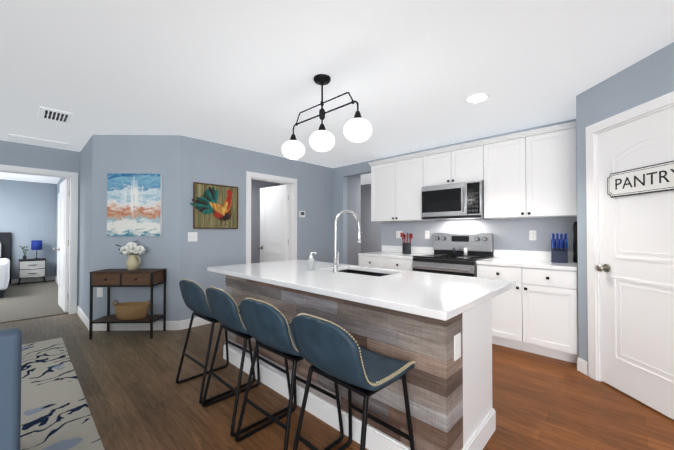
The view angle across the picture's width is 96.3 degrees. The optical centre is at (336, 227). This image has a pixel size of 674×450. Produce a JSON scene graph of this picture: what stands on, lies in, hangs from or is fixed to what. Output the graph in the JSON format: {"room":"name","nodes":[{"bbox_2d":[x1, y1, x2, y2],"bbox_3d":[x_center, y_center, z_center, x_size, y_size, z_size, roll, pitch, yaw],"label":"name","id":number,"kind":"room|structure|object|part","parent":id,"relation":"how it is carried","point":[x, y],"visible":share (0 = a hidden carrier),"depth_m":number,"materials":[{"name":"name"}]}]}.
{"room":"kitchen","nodes":[
{"label":"kitchen","id":0,"kind":"room"},
{"bbox_2d":[0,280,68,322],"bbox_3d":[-7.099,1.312,4.532,4.500,0.092,4.750,-1,-1,44],"label":"floor","id":1,"kind":"structure","parent":0,"point":[27,300],"depth_m":5.23,"materials":[{"name":"beige carpet"}]},
{"bbox_2d":[0,232,11,297],"bbox_3d":[-7.426,0.681,5.644,2.200,1.197,1.790,-1,-1,44],"label":"bed","id":2,"kind":"object","parent":1,"relation":"on","point":[5,256],"visible":1,"depth_m":6.79,"materials":[{"name":"black"}]},
{"bbox_2d":[18,258,45,284],"bbox_3d":[-7.200,1.020,7.133,0.438,0.565,0.458,-1,-1,44],"label":"nightstand","id":3,"kind":"object","parent":1,"relation":"on","point":[31,268],"visible":1,"depth_m":7.00,"materials":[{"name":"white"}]},
{"bbox_2d":[20,246,27,258],"bbox_3d":[-7.343,0.575,7.083,0.178,0.322,0.141,-1,-1,44],"label":"potted plant","id":4,"kind":"object","parent":3,"relation":"on","point":[24,252],"visible":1,"depth_m":7.07,"materials":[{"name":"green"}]},
{"bbox_2d":[31,240,41,258],"bbox_3d":[-7.166,0.518,7.204,0.190,0.440,0.190,-1,-1,44],"label":"table lamp","id":5,"kind":"object","parent":3,"relation":"on","point":[36,245],"visible":1,"depth_m":7.15,"materials":[{"name":"blue fabric"}]},
{"bbox_2d":[57,192,59,283],"bbox_3d":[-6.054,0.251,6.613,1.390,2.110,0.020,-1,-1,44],"label":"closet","id":6,"kind":"object","parent":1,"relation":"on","point":[58,243],"visible":0.27,"depth_m":7.03,"materials":[{"name":"white wood"}]},
{"bbox_2d":[251,179,278,262],"bbox_3d":[-2.304,0.086,6.242,0.120,2.430,2.830,-1,-1,44],"label":"wall","id":7,"kind":"structure","parent":0,"point":[256,185],"depth_m":6.69,"materials":[{"name":"grey paint"}]},
{"bbox_2d":[246,171,296,263],"bbox_3d":[-1.054,0.227,4.800,0.156,2.110,0.940,-1,-1,44],"label":"door frame","id":8,"kind":"structure","parent":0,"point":[292,216],"depth_m":4.98,"materials":[{"name":"white wood"}]},
{"bbox_2d":[258,184,288,262],"bbox_3d":[-1.135,0.272,5.329,0.766,2.010,0.187,-1,-1,44],"label":"door","id":9,"kind":"structure","parent":0,"point":[274,243],"depth_m":5.31,"materials":[{"name":"white wood"}]},
{"bbox_2d":[0,313,673,449],"bbox_3d":[0.061,1.275,1.308,10.300,0.080,10.800,-1,-1,44],"label":"floor","id":10,"kind":"structure","parent":0,"point":[136,396],"depth_m":2.15,"materials":[{"name":"brown wood"}]},
{"bbox_2d":[20,337,104,449],"bbox_3d":[-2.858,1.225,1.009,3.800,0.010,3.130,-1,-1,44],"label":"area rug","id":11,"kind":"object","parent":10,"relation":"on","point":[55,413],"visible":0.67,"depth_m":2.11,"materials":[{"name":"white fabric"}]},
{"bbox_2d":[0,328,21,449],"bbox_3d":[-2.268,0.738,0.610,0.932,0.949,2.250,-1,-1,44],"label":"sofa","id":12,"kind":"object","parent":11,"relation":"on","point":[10,379],"visible":1,"depth_m":1.09,"materials":[{"name":"fabric"}]},
{"bbox_2d":[89,269,166,339],"bbox_3d":[-2.458,0.883,3.567,0.710,0.765,0.315,0,-1,-1],"label":"console table","id":13,"kind":"object","parent":10,"relation":"on","point":[109,278],"visible":1,"depth_m":3.44,"materials":[{"name":"black wood"}]},
{"bbox_2d":[116,241,145,269],"bbox_3d":[-2.458,0.326,3.608,0.291,0.347,0.283,-1,-1,44],"label":"flower vase","id":14,"kind":"object","parent":13,"relation":"on","point":[131,249],"visible":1,"depth_m":3.57,"materials":[{"name":"beige ceramic"}]},
{"bbox_2d":[112,300,149,319],"bbox_3d":[-2.428,0.958,3.574,0.360,0.212,0.360,-1,-1,44],"label":"wicker basket","id":15,"kind":"object","parent":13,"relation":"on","point":[130,310],"visible":0.9,"depth_m":3.50,"materials":[{"name":"beige wicker"}]},
{"bbox_2d":[175,279,254,403],"bbox_3d":[-0.976,0.820,2.429,0.466,0.860,0.484,-1,-1,44],"label":"bar stool","id":16,"kind":"object","parent":10,"relation":"on","point":[193,294],"visible":0.65,"depth_m":2.27,"materials":[{"name":"teal leather"}]},
{"bbox_2d":[201,286,292,436],"bbox_3d":[-0.623,0.815,2.090,0.462,0.860,0.483,-1,-1,44],"label":"bar stool","id":17,"kind":"object","parent":10,"relation":"on","point":[224,309],"visible":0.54,"depth_m":1.93,"materials":[{"name":"teal leather"}]},
{"bbox_2d":[235,298,343,449],"bbox_3d":[-0.276,0.811,1.757,0.462,0.860,0.483,-1,-1,44],"label":"bar stool","id":18,"kind":"object","parent":10,"relation":"on","point":[268,327],"visible":0.67,"depth_m":1.61,"materials":[{"name":"teal leather"}]},
{"bbox_2d":[292,313,415,449],"bbox_3d":[0.070,0.806,1.427,0.466,0.860,0.484,-1,-1,44],"label":"bar stool","id":19,"kind":"object","parent":10,"relation":"on","point":[333,352],"visible":1,"depth_m":1.31,"materials":[{"name":"teal leather"}]},
{"bbox_2d":[219,268,515,449],"bbox_3d":[0.105,0.847,2.570,2.234,0.810,1.166,-1,-1,44],"label":"kitchen island","id":20,"kind":"object","parent":10,"relation":"on","point":[421,319],"depth_m":1.66,"materials":[{"name":"white"}]},
{"bbox_2d":[207,264,494,315],"bbox_3d":[-0.191,0.421,2.520,2.574,0.040,0.695,-1,-1,44],"label":"island countertop","id":21,"kind":"structure","parent":20,"relation":"on","point":[413,295],"depth_m":2.00,"materials":[{"name":"white stone"}]},
{"bbox_2d":[307,252,315,269],"bbox_3d":[-0.247,0.319,2.906,0.074,0.173,0.074,-1,-1,44],"label":"soap dispenser","id":22,"kind":"object","parent":21,"relation":"on","point":[311,263],"visible":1,"depth_m":2.88,"materials":[{"name":"white plastic"}]},
{"bbox_2d":[332,210,361,272],"bbox_3d":[0.088,0.118,2.776,0.143,0.570,0.285,-1,-1,44],"label":"faucet","id":23,"kind":"object","parent":21,"relation":"on","point":[336,257],"visible":1,"depth_m":2.72,"materials":[{"name":"silver metal"}]},
{"bbox_2d":[454,333,460,360],"bbox_3d":[0.592,0.582,1.480,0.008,0.120,0.072,-1,-1,44],"label":"outlet","id":24,"kind":"object","parent":20,"relation":"attached to","point":[457,346],"visible":1,"depth_m":1.47,"materials":[{"name":"white plastic"}]},
{"bbox_2d":[358,253,412,270],"bbox_3d":[0.859,0.844,4.394,0.911,0.865,0.615,-1,-1,44],"label":"base cabinet","id":25,"kind":"object","parent":10,"relation":"on","point":[401,263],"depth_m":4.12,"materials":[{"name":"white wood"}]},
{"bbox_2d":[362,253,431,256],"bbox_3d":[0.856,0.394,4.397,0.911,0.035,0.623,-1,-1,44],"label":"countertop","id":26,"kind":"structure","parent":25,"relation":"on","point":[363,254],"depth_m":4.25,"materials":[{"name":"white stone"}]},
{"bbox_2d":[400,233,412,253],"bbox_3d":[1.021,0.221,4.418,0.174,0.309,0.141,-1,-1,44],"label":"utensil crock","id":27,"kind":"object","parent":26,"relation":"on","point":[406,248],"visible":1,"depth_m":4.37,"materials":[{"name":"grey ceramic"}]},
{"bbox_2d":[412,233,492,276],"bbox_3d":[1.431,0.668,3.773,0.770,1.200,0.711,-1,-1,44],"label":"range","id":28,"kind":"object","parent":10,"relation":"on","point":[460,254],"visible":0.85,"depth_m":3.77,"materials":[{"name":"silver metal"}]},
{"bbox_2d":[476,261,578,362],"bbox_3d":[2.064,0.828,3.239,0.871,0.865,0.615,-1,-1,44],"label":"base cabinet","id":29,"kind":"object","parent":10,"relation":"on","point":[535,310],"depth_m":2.94,"materials":[{"name":"white wood"}]},
{"bbox_2d":[482,257,577,268],"bbox_3d":[2.061,0.378,3.243,0.871,0.035,0.623,-1,-1,44],"label":"countertop","id":30,"kind":"structure","parent":29,"relation":"on","point":[496,260],"depth_m":3.14,"materials":[{"name":"white stone"}]},
{"bbox_2d":[551,233,567,262],"bbox_3d":[2.303,0.207,3.126,0.138,0.302,0.267,-1,-1,36],"label":"knife block","id":31,"kind":"object","parent":30,"relation":"on","point":[559,250],"visible":1,"depth_m":3.09,"materials":[{"name":"blue"}]},
{"bbox_2d":[573,221,577,261],"bbox_3d":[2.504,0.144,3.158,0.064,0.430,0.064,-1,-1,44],"label":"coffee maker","id":32,"kind":"object","parent":30,"relation":"on","point":[575,252],"visible":0.75,"depth_m":3.14,"materials":[{"name":"black plastic"}]},
{"bbox_2d":[0,42,673,361],"bbox_3d":[-2.890,0.041,2.899,12.820,2.430,8.230,-1,-1,44],"label":"wall","id":33,"kind":"structure","parent":0,"point":[181,164],"depth_m":3.87,"materials":[{"name":"paint"}]},
{"bbox_2d":[0,164,77,313],"bbox_3d":[-4.276,0.220,4.240,0.156,2.108,0.949,-1,-1,44],"label":"door frame","id":34,"kind":"structure","parent":33,"relation":"attached to","point":[73,241],"depth_m":4.49,"materials":[{"name":"white wood"}]},
{"bbox_2d":[53,179,69,311],"bbox_3d":[-4.361,0.265,4.798,0.780,2.010,0.187,-1,-1,44],"label":"door","id":35,"kind":"structure","parent":33,"relation":"in","point":[63,249],"depth_m":4.63,"materials":[{"name":"white wood"}]},
{"bbox_2d":[97,288,102,296],"bbox_3d":[-2.937,0.797,3.736,0.072,0.116,0.008,0,-1,-1],"label":"outlet","id":36,"kind":"object","parent":33,"relation":"attached to","point":[99,292],"visible":1,"depth_m":3.73,"materials":[{"name":"white plastic"}]},
{"bbox_2d":[107,173,161,235],"bbox_3d":[-2.510,-0.286,3.744,0.649,0.773,0.035,0,-1,-1],"label":"picture","id":37,"kind":"object","parent":33,"relation":"attached to","point":[134,204],"visible":1,"depth_m":3.73,"materials":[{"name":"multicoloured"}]},
{"bbox_2d":[188,232,196,241],"bbox_3d":[-1.850,0.114,3.872,0.014,0.120,0.120,-1,-1,44],"label":"switch plate","id":38,"kind":"object","parent":33,"relation":"attached to","point":[192,236],"visible":1,"depth_m":3.87,"materials":[{"name":"white plastic"}]},
{"bbox_2d":[190,182,237,228],"bbox_3d":[-1.643,-0.288,4.077,0.034,0.600,0.661,-1,-1,44],"label":"framed picture","id":39,"kind":"object","parent":33,"relation":"attached to","point":[215,206],"visible":1,"depth_m":4.07,"materials":[{"name":"brown wood"}]},
{"bbox_2d":[11,276,587,375],"bbox_3d":[-2.200,1.209,3.579,12.616,0.112,9.950,-1,-1,44],"label":"baseboard","id":40,"kind":"structure","parent":33,"relation":"attached to","point":[582,365],"depth_m":3.74,"materials":[{"name":"white wood"}]},
{"bbox_2d":[299,211,304,216],"bbox_3d":[-0.597,-0.238,5.179,0.024,0.110,0.120,-1,-1,44],"label":"thermostat","id":41,"kind":"object","parent":33,"relation":"attached to","point":[301,213],"visible":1,"depth_m":5.16,"materials":[{"name":"white plastic"}]},
{"bbox_2d":[396,231,402,237],"bbox_3d":[0.975,0.103,4.721,0.115,0.115,0.008,-1,-1,44],"label":"outlet","id":42,"kind":"object","parent":33,"relation":"attached to","point":[397,232],"depth_m":4.73,"materials":[{"name":"white plastic"}]},
{"bbox_2d":[368,153,434,220],"bbox_3d":[0.963,-0.552,4.501,0.880,0.900,0.345,-1,-1,44],"label":"upper cabinet","id":43,"kind":"object","parent":33,"relation":"attached to","point":[397,183],"depth_m":4.34,"materials":[{"name":"white wood"}]},
{"bbox_2d":[425,231,429,238],"bbox_3d":[1.315,0.099,4.396,0.070,0.115,0.008,-1,-1,44],"label":"outlet","id":44,"kind":"object","parent":33,"relation":"attached to","point":[427,236],"depth_m":4.39,"materials":[{"name":"white plastic"}]},
{"bbox_2d":[424,141,483,186],"bbox_3d":[1.558,-0.783,3.933,0.770,0.455,0.345,-1,-1,44],"label":"upper cabinet","id":45,"kind":"object","parent":33,"relation":"attached to","point":[457,163],"depth_m":3.77,"materials":[{"name":"white wood"}]},
{"bbox_2d":[422,180,487,219],"bbox_3d":[1.517,-0.333,3.880,0.755,0.432,0.470,-1,-1,44],"label":"microwave","id":46,"kind":"object","parent":45,"relation":"attached to","point":[457,201],"visible":0.96,"depth_m":3.71,"materials":[{"name":"silver metal"}]},
{"bbox_2d":[382,245,572,260],"bbox_3d":[1.660,0.322,4.046,2.560,0.100,0.019,-1,-1,44],"label":"backsplash","id":47,"kind":"structure","parent":33,"relation":"attached to","point":[530,255],"depth_m":3.63,"materials":[{"name":"white stone"}]},
{"bbox_2d":[484,121,576,218],"bbox_3d":[2.147,-0.568,3.366,0.860,0.900,0.345,-1,-1,44],"label":"upper cabinet","id":48,"kind":"object","parent":33,"relation":"attached to","point":[529,174],"depth_m":3.20,"materials":[{"name":"white wood"}]},
{"bbox_2d":[529,230,535,239],"bbox_3d":[2.263,0.087,3.488,0.070,0.115,0.008,-1,-1,44],"label":"outlet","id":49,"kind":"object","parent":33,"relation":"attached to","point":[532,234],"depth_m":3.49,"materials":[{"name":"white plastic"}]},
{"bbox_2d":[586,91,673,380],"bbox_3d":[2.197,0.190,2.082,0.140,2.110,0.955,0,-1,-1],"label":"door frame","id":50,"kind":"structure","parent":33,"relation":"attached to","point":[653,106],"depth_m":2.48,"materials":[{"name":"white wood"}]},
{"bbox_2d":[596,106,673,419],"bbox_3d":[2.174,0.226,2.096,0.596,2.015,0.596,-1,-1,44],"label":"door","id":51,"kind":"structure","parent":33,"relation":"in","point":[635,267],"depth_m":2.16,"materials":[{"name":"white wood"}]},
{"bbox_2d":[607,161,673,197],"bbox_3d":[2.144,-0.333,2.095,0.014,0.187,0.575,0,-1,-1],"label":"sign","id":52,"kind":"object","parent":51,"relation":"attached to","point":[659,177],"visible":1,"depth_m":2.11,"materials":[{"name":"white metal"}]},
{"bbox_2d":[0,0,673,184],"bbox_3d":[-1.564,-1.224,2.898,14.800,0.100,10.800,-1,-1,44],"label":"ceiling","id":53,"kind":"structure","parent":0,"point":[409,76],"depth_m":2.20,"materials":[{"name":"white paint"}]},
{"bbox_2d":[9,134,68,148],"bbox_3d":[-4.004,-1.154,4.065,0.400,0.008,0.560,-1,-1,44],"label":"attic hatch","id":54,"kind":"object","parent":53,"relation":"in","point":[34,141],"visible":1,"depth_m":4.02,"materials":[{"name":"white"}]},
{"bbox_2d":[38,106,73,123],"bbox_3d":[-2.924,-1.166,3.141,0.400,0.010,0.250,-1,-1,44],"label":"ceiling vent","id":55,"kind":"object","parent":53,"relation":"in","point":[55,115],"visible":1,"depth_m":3.12,"materials":[{"name":"white metal"}]},
{"bbox_2d":[282,74,371,158],"bbox_3d":[-0.117,-0.893,2.380,1.014,0.576,0.284,-1,-1,44],"label":"pendant chandelier","id":56,"kind":"object","parent":53,"relation":"hanging from","point":[322,79],"depth_m":2.32,"materials":[{"name":"white glass"}]},
{"bbox_3d":[-0.381,-0.681,2.630,0.201,0.159,0.201,0,-1,-1],"label":"chandelier pendant globe","id":57,"kind":"part","parent":56,"relation":"part of"},
{"bbox_3d":[-0.117,-0.684,2.377,0.201,0.159,0.201,0,-1,-1],"label":"chandelier pendant globe","id":58,"kind":"part","parent":56,"relation":"part of"},
{"bbox_3d":[0.146,-0.687,2.125,0.201,0.159,0.201,0,-1,-1],"label":"chandelier pendant globe","id":59,"kind":"part","parent":56,"relation":"part of"},
{"bbox_2d":[465,93,488,102],"bbox_3d":[1.268,-1.172,2.732,0.196,0.009,0.196,-1,-1,44],"label":"recessed light","id":60,"kind":"object","parent":53,"relation":"in","point":[477,98],"visible":1,"depth_m":2.73,"materials":[{"name":"white plastic"}]},
{"bbox_2d":[347,175,380,264],"bbox_3d":[0.457,0.075,5.388,0.970,2.430,0.002,-1,-1,44],"label":"wall","id":61,"kind":"structure","parent":0,"point":[358,199],"depth_m":5.42,"materials":[{"name":"grey paint"}]}
]}

